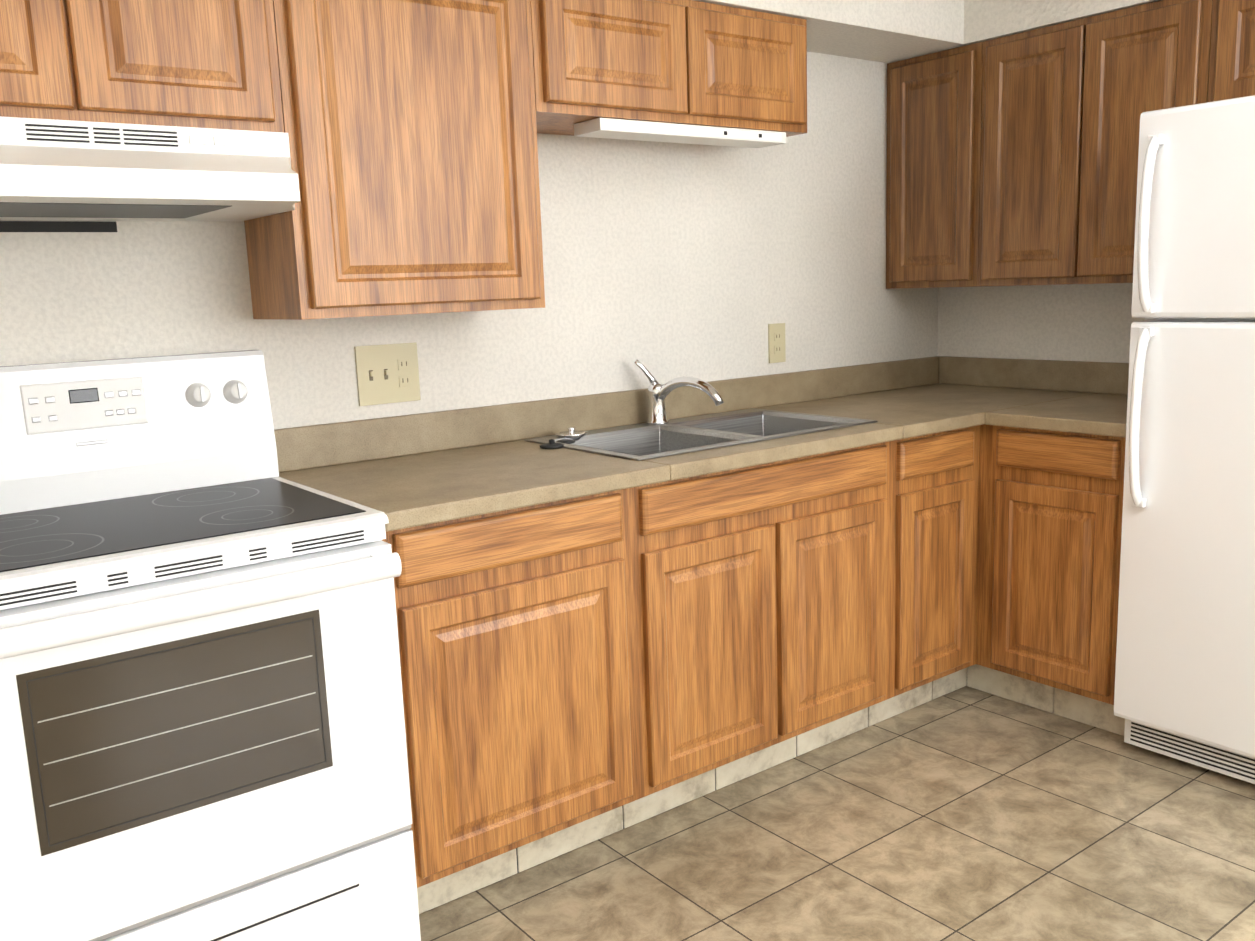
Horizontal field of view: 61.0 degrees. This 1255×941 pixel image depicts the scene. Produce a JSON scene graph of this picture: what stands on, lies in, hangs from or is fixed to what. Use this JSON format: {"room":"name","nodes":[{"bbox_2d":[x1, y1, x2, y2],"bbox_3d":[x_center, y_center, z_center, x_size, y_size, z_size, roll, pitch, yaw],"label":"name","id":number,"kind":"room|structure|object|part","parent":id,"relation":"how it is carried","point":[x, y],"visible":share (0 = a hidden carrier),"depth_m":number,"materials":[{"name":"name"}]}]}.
{"room":"kitchen","nodes":[
{"label":"kitchen","id":0,"kind":"room"},
{"bbox_2d":[0,51,939,429],"bbox_3d":[0.992,-0.548,3.944,7.490,2.300,0.120,-9,12,-36],"label":"wall","id":1,"kind":"structure","parent":0,"point":[670,261],"depth_m":3.05,"materials":[{"name":"paint"}]},
{"bbox_2d":[0,0,91,121],"bbox_3d":[-1.241,-0.813,1.894,0.382,0.390,0.323,-9,12,-36],"label":"upper cabinet","id":2,"kind":"object","parent":1,"relation":"attached to","point":[42,57],"depth_m":1.87,"materials":[{"name":"brown wood"}]},
{"bbox_2d":[0,116,299,231],"bbox_3d":[-1.016,-0.546,1.972,0.756,0.174,0.532,-9,12,-36],"label":"range hood","id":3,"kind":"object","parent":2,"relation":"attached to","point":[53,169],"visible":1,"depth_m":1.90,"materials":[{"name":"white metal"}]},
{"bbox_2d":[76,0,299,139],"bbox_3d":[-0.938,-0.864,2.121,0.381,0.390,0.323,-9,12,-36],"label":"upper cabinet","id":4,"kind":"object","parent":1,"relation":"attached to","point":[214,64],"depth_m":2.02,"materials":[{"name":"brown wood"}]},
{"bbox_2d":[354,342,420,405],"bbox_3d":[-0.598,-0.242,2.671,0.165,0.147,0.016,-9,12,-36],"label":"outlet","id":5,"kind":"object","parent":1,"relation":"attached to","point":[387,373],"visible":1,"depth_m":2.67,"materials":[{"name":"beige plastic"}]},
{"bbox_2d":[244,0,551,319],"bbox_3d":[-0.539,-0.746,2.447,0.605,0.762,0.323,-9,12,-36],"label":"upper cabinet","id":6,"kind":"object","parent":1,"relation":"attached to","point":[412,128],"depth_m":2.32,"materials":[{"name":"brown wood"}]},
{"bbox_2d":[274,356,937,471],"bbox_3d":[-0.328,-0.129,2.893,3.792,0.102,0.020,-9,12,-36],"label":"backsplash","id":7,"kind":"structure","parent":1,"relation":"attached to","point":[313,446],"depth_m":2.93,"materials":[{"name":"beige laminate"}]},
{"bbox_2d":[544,0,699,135],"bbox_3d":[-0.123,-1.041,2.725,0.459,0.306,0.323,-9,12,-36],"label":"upper cabinet","id":8,"kind":"object","parent":1,"relation":"attached to","point":[614,59],"depth_m":2.62,"materials":[{"name":"brown wood"}]},
{"bbox_2d":[574,118,785,147],"bbox_3d":[0.157,-0.902,2.859,0.650,0.030,0.118,-9,12,-36],"label":"under-cabinet light","id":9,"kind":"object","parent":8,"relation":"attached to","point":[611,128],"visible":1,"depth_m":2.79,"materials":[{"name":"white"}]},
{"bbox_2d":[696,1,806,136],"bbox_3d":[0.241,-1.102,2.998,0.459,0.306,0.323,-9,12,-36],"label":"upper cabinet","id":10,"kind":"object","parent":1,"relation":"attached to","point":[751,66],"depth_m":2.87,"materials":[{"name":"brown wood"}]},
{"bbox_2d":[768,323,785,362],"bbox_3d":[0.491,-0.417,3.492,0.073,0.127,0.009,-9,12,-36],"label":"duplex electrical outlet","id":11,"kind":"object","parent":1,"relation":"attached to","point":[776,342],"visible":1,"depth_m":3.49,"materials":[{"name":"beige plastic"}]},
{"bbox_2d":[886,44,971,288],"bbox_3d":[1.133,-1.019,3.664,0.323,0.762,0.379,-9,12,-36],"label":"upper cabinet","id":12,"kind":"object","parent":1,"relation":"attached to","point":[929,96],"depth_m":3.57,"materials":[{"name":"brown wood"}]},
{"bbox_2d":[419,686,1254,940],"bbox_3d":[2.652,0.938,2.059,7.650,0.100,5.600,-9,12,-36],"label":"floor","id":13,"kind":"structure","parent":0,"point":[966,813],"depth_m":2.47,"materials":[{"name":"tile"}]},
{"bbox_2d":[0,350,420,940],"bbox_3d":[-0.913,0.407,2.046,0.758,1.206,0.722,-9,12,-36],"label":"stove","id":14,"kind":"object","parent":13,"relation":"on","point":[202,731],"visible":1,"depth_m":1.88,"materials":[{"name":"white metal"}]},
{"bbox_3d":[-1.119,-0.081,2.213,0.756,0.288,0.097,-9,12,-36],"label":"panel","id":15,"kind":"part","parent":14,"relation":"part of","materials":[{"name":"white metal"}]},
{"bbox_3d":[-0.723,0.469,1.807,0.750,0.572,0.102,-9,12,-36],"label":"door","id":16,"kind":"part","parent":14,"relation":"part of","materials":[{"name":"white metal"}]},
{"bbox_3d":[-0.724,0.875,1.899,0.750,0.250,0.050,-9,12,-36],"label":"drawer","id":17,"kind":"part","parent":14,"relation":"part of","materials":[{"name":"white metal"}]},
{"bbox_2d":[382,488,653,913],"bbox_3d":[-0.402,0.471,2.536,0.606,0.876,0.629,-9,12,-36],"label":"base cabinet","id":18,"kind":"object","parent":13,"relation":"on","point":[618,610],"depth_m":2.29,"materials":[{"name":"brown wood"}]},
{"bbox_2d":[279,384,1089,535],"bbox_3d":[0.358,-0.107,3.028,2.550,0.037,0.647,-9,12,-36],"label":"countertop","id":19,"kind":"structure","parent":18,"relation":"on","point":[423,489],"depth_m":2.53,"materials":[{"name":"beige laminate"}]},
{"bbox_2d":[634,359,725,423],"bbox_3d":[0.144,-0.220,3.017,0.107,0.192,0.278,-9,12,-36],"label":"faucet","id":20,"kind":"object","parent":19,"relation":"on","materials":[{"name":"silver metal"}]},
{"bbox_2d":[522,408,877,459],"bbox_3d":[0.217,-0.032,2.965,0.860,0.165,0.503,-9,12,-36],"label":"sink","id":21,"kind":"object","parent":19,"relation":"in","point":[701,431],"depth_m":3.04,"materials":[{"name":"silver metal"}]},
{"bbox_2d":[642,440,901,815],"bbox_3d":[0.201,0.371,2.987,0.914,0.876,0.629,-9,12,-36],"label":"base cabinet","id":22,"kind":"object","parent":13,"relation":"on","point":[774,591],"depth_m":2.73,"materials":[{"name":"brown wood"}]},
{"bbox_2d":[902,428,981,711],"bbox_3d":[0.710,0.286,3.369,0.370,0.876,0.629,-9,12,-36],"label":"base cabinet","id":23,"kind":"object","parent":13,"relation":"on","point":[942,475],"depth_m":3.14,"materials":[{"name":"brown wood"}]},
{"bbox_2d":[978,428,1125,735],"bbox_3d":[1.452,0.276,3.270,0.628,0.876,0.465,-9,12,-36],"label":"base cabinet","id":24,"kind":"object","parent":13,"relation":"on","point":[1052,502],"depth_m":3.07,"materials":[{"name":"brown wood"}]},
{"bbox_2d":[986,392,1127,439],"bbox_3d":[1.441,-0.171,3.171,0.645,0.037,0.429,-9,12,-36],"label":"countertop","id":25,"kind":"structure","parent":24,"relation":"on","point":[1099,413],"depth_m":3.06,"materials":[{"name":"beige laminate"}]},
{"bbox_2d":[1114,95,1254,783],"bbox_3d":[1.770,-0.054,2.677,0.721,1.704,0.760,-9,12,-36],"label":"refrigerator","id":26,"kind":"object","parent":13,"relation":"on","point":[1185,673],"visible":1,"depth_m":2.66,"materials":[{"name":"white metal"}]},
{"bbox_2d":[940,283,1144,362],"bbox_3d":[1.831,-0.461,3.267,0.160,2.300,1.965,-9,12,-36],"label":"wall","id":27,"kind":"structure","parent":0,"point":[1066,322],"depth_m":3.67,"materials":[{"name":"paint"}]},
{"bbox_2d":[968,20,1075,286],"bbox_3d":[1.355,-0.978,3.378,0.323,0.762,0.350,-9,12,-36],"label":"upper cabinet","id":28,"kind":"object","parent":27,"relation":"attached to","point":[1020,162],"depth_m":3.30,"materials":[{"name":"brown wood"}]},
{"bbox_2d":[938,356,1128,395],"bbox_3d":[1.496,-0.317,3.592,0.018,0.102,1.056,-9,12,-36],"label":"backsplash","id":29,"kind":"structure","parent":27,"relation":"attached to","point":[1063,376],"depth_m":3.68,"materials":[{"name":"beige laminate"}]},
{"bbox_2d":[1068,0,1211,283],"bbox_3d":[1.567,-0.938,3.103,0.323,0.762,0.349,-9,12,-36],"label":"upper cabinet","id":30,"kind":"object","parent":27,"relation":"attached to","point":[1131,62],"depth_m":3.05,"materials":[{"name":"brown wood"}]},
{"bbox_2d":[1208,0,1254,101],"bbox_3d":[1.777,-1.114,2.783,0.323,0.321,0.365,-9,12,-36],"label":"upper cabinet","id":31,"kind":"object","parent":27,"relation":"attached to","point":[1231,41],"depth_m":2.78,"materials":[{"name":"brown wood"}]},
{"bbox_3d":[2.565,-1.425,1.648,7.650,0.100,5.600,-9,12,-36],"label":"ceiling","id":32,"kind":"structure","parent":0,"visible":0},
{"bbox_2d":[695,0,966,62],"bbox_3d":[-0.281,-1.299,2.570,3.797,0.259,0.318,-9,12,-36],"label":"soffit","id":33,"kind":"structure","parent":32,"relation":"attached to","point":[887,31],"depth_m":3.25,"materials":[{"name":"paint"}]},
{"bbox_2d":[963,0,1159,45],"bbox_3d":[1.701,-1.416,2.825,0.318,0.259,1.650,-9,12,-36],"label":"soffit","id":34,"kind":"structure","parent":32,"relation":"attached to","point":[986,19],"depth_m":3.23,"materials":[{"name":"paint"}]}
]}

